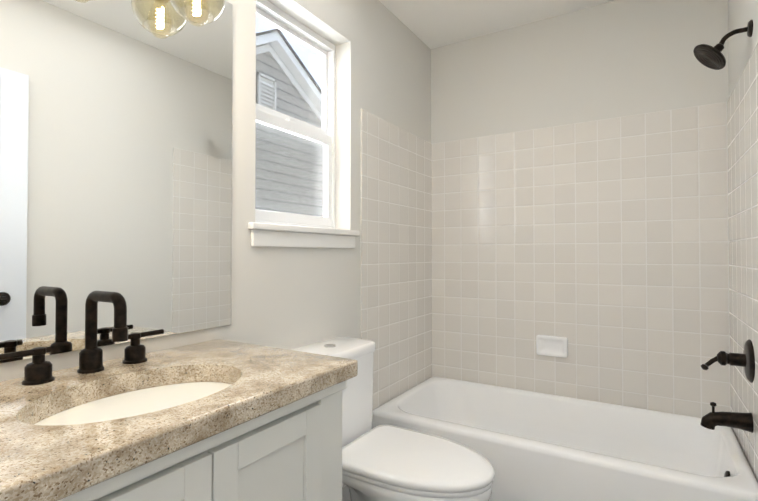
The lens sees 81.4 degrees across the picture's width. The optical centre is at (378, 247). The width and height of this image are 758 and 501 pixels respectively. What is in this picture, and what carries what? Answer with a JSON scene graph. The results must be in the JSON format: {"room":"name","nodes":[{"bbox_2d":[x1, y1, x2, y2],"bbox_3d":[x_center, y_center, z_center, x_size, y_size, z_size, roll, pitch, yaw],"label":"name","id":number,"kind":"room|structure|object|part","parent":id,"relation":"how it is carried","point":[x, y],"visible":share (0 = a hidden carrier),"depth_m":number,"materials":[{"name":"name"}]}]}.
{"room":"bathroom","nodes":[
{"label":"bathroom","id":0,"kind":"room"},
{"bbox_2d":[0,0,430,486],"bbox_3d":[-0.602,-0.071,1.486,0.160,2.500,3.350,0,-1,31],"label":"wall","id":1,"kind":"structure","parent":0,"point":[383,64],"depth_m":1.91,"materials":[{"name":"white paint"}]},
{"bbox_2d":[0,0,232,362],"bbox_3d":[-0.743,-0.290,1.095,0.005,1.084,0.932,0,-1,31],"label":"mirror","id":2,"kind":"object","parent":1,"relation":"attached to","point":[115,146],"visible":1,"depth_m":1.16,"materials":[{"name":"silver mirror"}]},
{"bbox_2d":[255,220,332,228],"bbox_3d":[-0.392,-0.096,1.904,0.062,0.020,0.554,0,-1,31],"label":"window sill","id":3,"kind":"structure","parent":1,"relation":"attached to","point":[271,222],"depth_m":1.88,"materials":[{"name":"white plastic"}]},
{"bbox_2d":[255,0,335,228],"bbox_3d":[-0.392,-0.538,1.910,0.062,0.905,0.594,0,-1,31],"label":"window","id":4,"kind":"structure","parent":1,"relation":"in","point":[279,19],"depth_m":1.94,"materials":[{"name":"white plastic"}]},
{"bbox_2d":[255,122,322,216],"bbox_3d":[-0.418,-0.330,1.923,0.001,0.450,0.554,0,-1,31],"label":"screen","id":5,"kind":"object","parent":4,"relation":"attached to","point":[279,186],"depth_m":1.94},
{"bbox_3d":[-0.402,-0.758,1.919,0.004,0.365,0.522,0,-1,31],"label":"glass","id":6,"kind":"part","parent":4,"relation":"part of","materials":[{"name":"clear glass"}]},
{"bbox_3d":[-0.382,-0.323,1.901,0.004,0.350,0.494,0,-1,31],"label":"glass","id":7,"kind":"part","parent":4,"relation":"part of","materials":[{"name":"clear glass"}]},
{"bbox_3d":[-0.405,-0.556,1.918,0.024,0.038,0.554,0,-1,31],"label":"upper window sash bottom rail","id":8,"kind":"part","parent":4,"relation":"part of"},
{"bbox_3d":[-0.382,-0.127,1.898,0.026,0.042,0.554,0,-1,31],"label":"window bottom rail","id":9,"kind":"part","parent":4,"relation":"part of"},
{"bbox_2d":[322,55,327,129],"bbox_3d":[-0.265,-0.755,2.150,0.024,0.365,0.016,0,-1,31],"label":"window frame","id":10,"kind":"object","parent":4,"relation":"attached to","point":[325,73],"visible":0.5,"depth_m":2.14,"materials":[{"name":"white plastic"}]},
{"bbox_2d":[324,145,331,217],"bbox_3d":[-0.245,-0.319,2.124,0.026,0.350,0.030,0,-1,31],"label":"window frame","id":11,"kind":"object","parent":4,"relation":"attached to","point":[328,178],"visible":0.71,"depth_m":2.11,"materials":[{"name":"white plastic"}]},
{"bbox_2d":[251,230,354,247],"bbox_3d":[-0.284,-0.032,1.837,0.015,0.060,0.638,0,-1,31],"label":"apron","id":12,"kind":"object","parent":1,"relation":"attached to","point":[263,238],"visible":0.98,"depth_m":1.77,"materials":[{"name":"white wood"}]},
{"bbox_2d":[342,485,350,500],"bbox_3d":[-0.308,1.138,1.784,0.012,0.090,0.856,0,-1,31],"label":"baseboard","id":13,"kind":"structure","parent":1,"relation":"attached to","point":[345,493],"depth_m":2.03,"materials":[{"name":"white"}]},
{"bbox_2d":[361,109,431,409],"bbox_3d":[0.126,0.087,2.514,0.008,1.540,0.816,0,-1,31],"label":"wall tile","id":14,"kind":"structure","parent":1,"relation":"attached to","point":[396,244],"depth_m":2.45,"materials":[{"name":"beige tile"}]},
{"bbox_3d":[-0.328,-0.074,1.864,0.088,0.025,0.594,0,-1,31],"label":"window sill","id":15,"kind":"structure","parent":1,"relation":"on","visible":0},
{"bbox_2d":[248,222,358,235],"bbox_3d":[-0.278,-0.074,1.833,0.030,0.025,0.666,0,-1,31],"label":"stool","id":16,"kind":"object","parent":15,"relation":"attached to","point":[275,227],"visible":1,"depth_m":1.75,"materials":[{"name":"white wood"}]},
{"bbox_2d":[379,0,614,48],"bbox_3d":[0.121,-1.378,1.062,1.856,0.100,3.670,0,-1,31],"label":"ceiling","id":17,"kind":"structure","parent":0,"point":[431,24],"depth_m":2.47,"materials":[{"name":"white paint"}]},
{"bbox_2d":[75,0,224,38],"bbox_3d":[-0.593,-0.932,0.932,0.262,0.794,0.513,0,-1,31],"label":"pendant light","id":18,"kind":"object","parent":17,"relation":"hanging from","point":[185,17],"visible":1,"depth_m":1.10,"materials":[{"name":"clear glass"}]},
{"bbox_3d":[-0.555,-0.612,1.118,0.128,0.110,0.128,0,-1,31],"label":"globe","id":19,"kind":"part","parent":18,"relation":"part of","materials":[{"name":"clear glass"}]},
{"bbox_3d":[-0.555,-0.584,1.118,0.060,0.102,0.060,0,-1,31],"label":"bulb","id":20,"kind":"part","parent":18,"relation":"part of","materials":[{"name":"clear glass"}]},
{"bbox_3d":[-0.437,-0.585,1.058,0.060,0.102,0.060,0,-1,31],"label":"bulb","id":21,"kind":"part","parent":18,"relation":"part of","materials":[{"name":"clear glass"}]},
{"bbox_3d":[-0.437,-0.613,1.058,0.128,0.110,0.128,0,-1,31],"label":"globe","id":22,"kind":"part","parent":18,"relation":"part of","materials":[{"name":"clear glass"}]},
{"bbox_2d":[431,0,728,143],"bbox_3d":[1.037,-0.057,2.540,1.856,2.500,0.160,0,-1,31],"label":"wall","id":23,"kind":"structure","parent":0,"point":[616,58],"depth_m":2.42,"materials":[{"name":"white paint"}]},
{"bbox_2d":[432,102,729,417],"bbox_3d":[0.993,0.086,2.466,1.536,1.540,0.008,0,-1,31],"label":"wall tile","id":24,"kind":"structure","parent":23,"relation":"attached to","point":[602,245],"depth_m":2.37,"materials":[{"name":"beige tile"}]},
{"bbox_2d":[536,335,567,357],"bbox_3d":[0.962,0.547,2.457,0.164,0.112,0.029,0,-1,31],"label":"soap dish","id":25,"kind":"object","parent":24,"relation":"attached to","point":[552,346],"visible":0.96,"depth_m":2.45,"materials":[{"name":"white ceramic"}]},
{"bbox_2d":[728,0,757,96],"bbox_3d":[0.845,-0.084,0.601,0.160,2.500,3.350,0,-1,31],"label":"wall","id":26,"kind":"structure","parent":0,"point":[742,14],"depth_m":1.82,"materials":[{"name":"white paint"}]},
{"bbox_2d":[693,20,752,69],"bbox_3d":[1.290,-0.756,1.658,0.174,0.156,0.129,0,-1,31],"label":"shower head","id":27,"kind":"object","parent":26,"relation":"attached to","point":[709,56],"visible":1,"depth_m":1.65},
{"bbox_3d":[1.320,-0.784,1.647,0.090,0.056,0.022,0,-1,31],"label":"arm","id":28,"kind":"part","parent":27,"relation":"part of"},
{"bbox_2d":[727,42,757,482],"bbox_3d":[1.430,0.076,1.716,0.008,1.540,0.816,0,-1,31],"label":"wall tile","id":29,"kind":"structure","parent":26,"relation":"attached to","point":[742,125],"depth_m":1.73,"materials":[{"name":"beige tile"}]},
{"bbox_2d":[700,402,753,432],"bbox_3d":[1.312,0.642,1.671,0.154,0.101,0.072,0,-1,31],"label":"tub spout","id":30,"kind":"object","parent":29,"relation":"attached to","point":[737,420],"visible":1,"depth_m":1.65,"materials":[{"name":"brown metal"}]},
{"bbox_2d":[701,339,754,382],"bbox_3d":[1.312,0.419,1.673,0.153,0.156,0.156,0,-1,31],"label":"shower valve","id":31,"kind":"object","parent":29,"relation":"attached to","point":[746,359],"visible":1,"depth_m":1.64,"materials":[{"name":"brown metal"}]},
{"bbox_3d":[1.246,0.456,1.687,0.025,0.024,0.026,0,-1,31],"label":"knob","id":32,"kind":"part","parent":31,"relation":"part of","materials":[{"name":"brown metal"}]},
{"bbox_3d":[1.274,0.433,1.685,0.051,0.044,0.035,0,-1,31],"label":"lever","id":33,"kind":"part","parent":31,"relation":"part of","materials":[{"name":"brown metal"}]},
{"bbox_3d":[0.121,1.222,1.025,1.856,0.100,3.670,0,-1,31],"label":"floor","id":34,"kind":"structure","parent":0,"visible":0},
{"bbox_2d":[0,291,357,500],"bbox_3d":[-0.516,0.634,0.924,0.554,1.072,0.868,0,-1,31],"label":"bathroom vanity","id":35,"kind":"object","parent":34,"relation":"on","point":[219,420],"visible":1,"depth_m":0.90,"materials":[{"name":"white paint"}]},
{"bbox_3d":[-0.749,0.223,0.930,0.013,0.013,0.097,0,-1,31],"label":"handle lever","id":36,"kind":"part","parent":35,"relation":"part of","materials":[{"name":"brown metal"}]},
{"bbox_3d":[-0.735,0.252,0.953,0.056,0.074,0.056,0,-1,31],"label":"handle","id":37,"kind":"part","parent":35,"relation":"part of","materials":[{"name":"brown metal"}]},
{"bbox_2d":[77,291,127,373],"bbox_3d":[-0.632,0.195,1.014,0.168,0.190,0.054,0,-1,31],"label":"faucet","id":38,"kind":"object","parent":35,"relation":"on","point":[90,357],"depth_m":1.02,"materials":[{"name":"black metal"}]},
{"bbox_3d":[-0.626,0.255,1.132,0.056,0.074,0.056,0,-1,31],"label":"handle","id":39,"kind":"part","parent":35,"relation":"part of","materials":[{"name":"brown metal"}]},
{"bbox_3d":[-0.389,0.397,0.667,0.020,0.055,0.198,0,-1,31],"label":"door","id":40,"kind":"part","parent":35,"relation":"part of","materials":[{"name":"white paint"}]},
{"bbox_3d":[-0.612,0.226,1.155,0.013,0.013,0.097,0,-1,31],"label":"handle lever","id":41,"kind":"part","parent":35,"relation":"part of","materials":[{"name":"brown metal"}]},
{"bbox_3d":[-0.524,0.348,0.933,0.535,0.030,0.824,0,-1,31],"label":"cornice","id":42,"kind":"part","parent":35,"relation":"part of","materials":[{"name":"white paint"}]},
{"bbox_3d":[-0.323,0.706,0.771,0.020,0.670,0.055,0,-1,31],"label":"door","id":43,"kind":"part","parent":35,"relation":"part of","materials":[{"name":"white paint"}]},
{"bbox_3d":[-0.292,0.706,0.821,0.020,0.670,0.055,0,-1,31],"label":"door","id":44,"kind":"part","parent":35,"relation":"part of","materials":[{"name":"white paint"}]},
{"bbox_3d":[-0.227,0.400,0.934,0.020,0.055,0.198,0,-1,31],"label":"door","id":45,"kind":"part","parent":35,"relation":"part of","materials":[{"name":"white paint"}]},
{"bbox_3d":[-0.230,0.708,0.932,0.011,0.560,0.198,0,-1,31],"label":"door","id":46,"kind":"part","parent":35,"relation":"part of","materials":[{"name":"white paint"}]},
{"bbox_3d":[-0.161,0.709,1.037,0.020,0.670,0.055,0,-1,31],"label":"door","id":47,"kind":"part","parent":35,"relation":"part of","materials":[{"name":"white paint"}]},
{"bbox_2d":[291,337,494,500],"bbox_3d":[0.040,0.785,1.626,0.772,0.792,0.414,0,-1,31],"label":"toilet","id":48,"kind":"object","parent":34,"relation":"on","point":[386,463],"visible":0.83,"depth_m":1.55,"materials":[{"name":"white ceramic"}]},
{"bbox_3d":[-0.200,0.610,1.775,0.206,0.344,0.400,0,-1,31],"label":"tank","id":49,"kind":"part","parent":48,"relation":"part of","materials":[{"name":"white ceramic"}]},
{"bbox_3d":[0.140,0.769,1.565,0.526,0.018,0.378,0,-1,31],"label":"seat","id":50,"kind":"part","parent":48,"relation":"part of","materials":[{"name":"white ceramic"}]},
{"bbox_3d":[0.139,0.746,1.566,0.539,0.026,0.386,0,-1,31],"label":"lid","id":51,"kind":"part","parent":48,"relation":"part of","materials":[{"name":"white ceramic"}]},
{"bbox_2d":[372,376,757,500],"bbox_3d":[0.792,0.999,2.125,1.516,0.378,0.758,0,-1,31],"label":"tub","id":52,"kind":"object","parent":34,"relation":"on","point":[532,446],"visible":0.81,"depth_m":2.06,"materials":[{"name":"white ceramic"}]},
{"label":"outside","id":53,"kind":"structure","parent":0,"visible":0},
{"bbox_2d":[255,29,322,216],"bbox_3d":[-1.356,0.714,5.950,0.485,7.055,8.900,0,-1,31],"label":"house","id":54,"kind":"structure","parent":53,"point":[278,82],"depth_m":5.96,"materials":[{"name":"grey wood"}]},
{"bbox_2d":[256,72,276,109],"bbox_3d":[-1.449,-1.962,5.687,0.040,0.500,0.310,0,-1,31],"label":"vent","id":55,"kind":"object","parent":54,"relation":"attached to","point":[263,77],"depth_m":5.68,"materials":[{"name":"white"}]}
]}

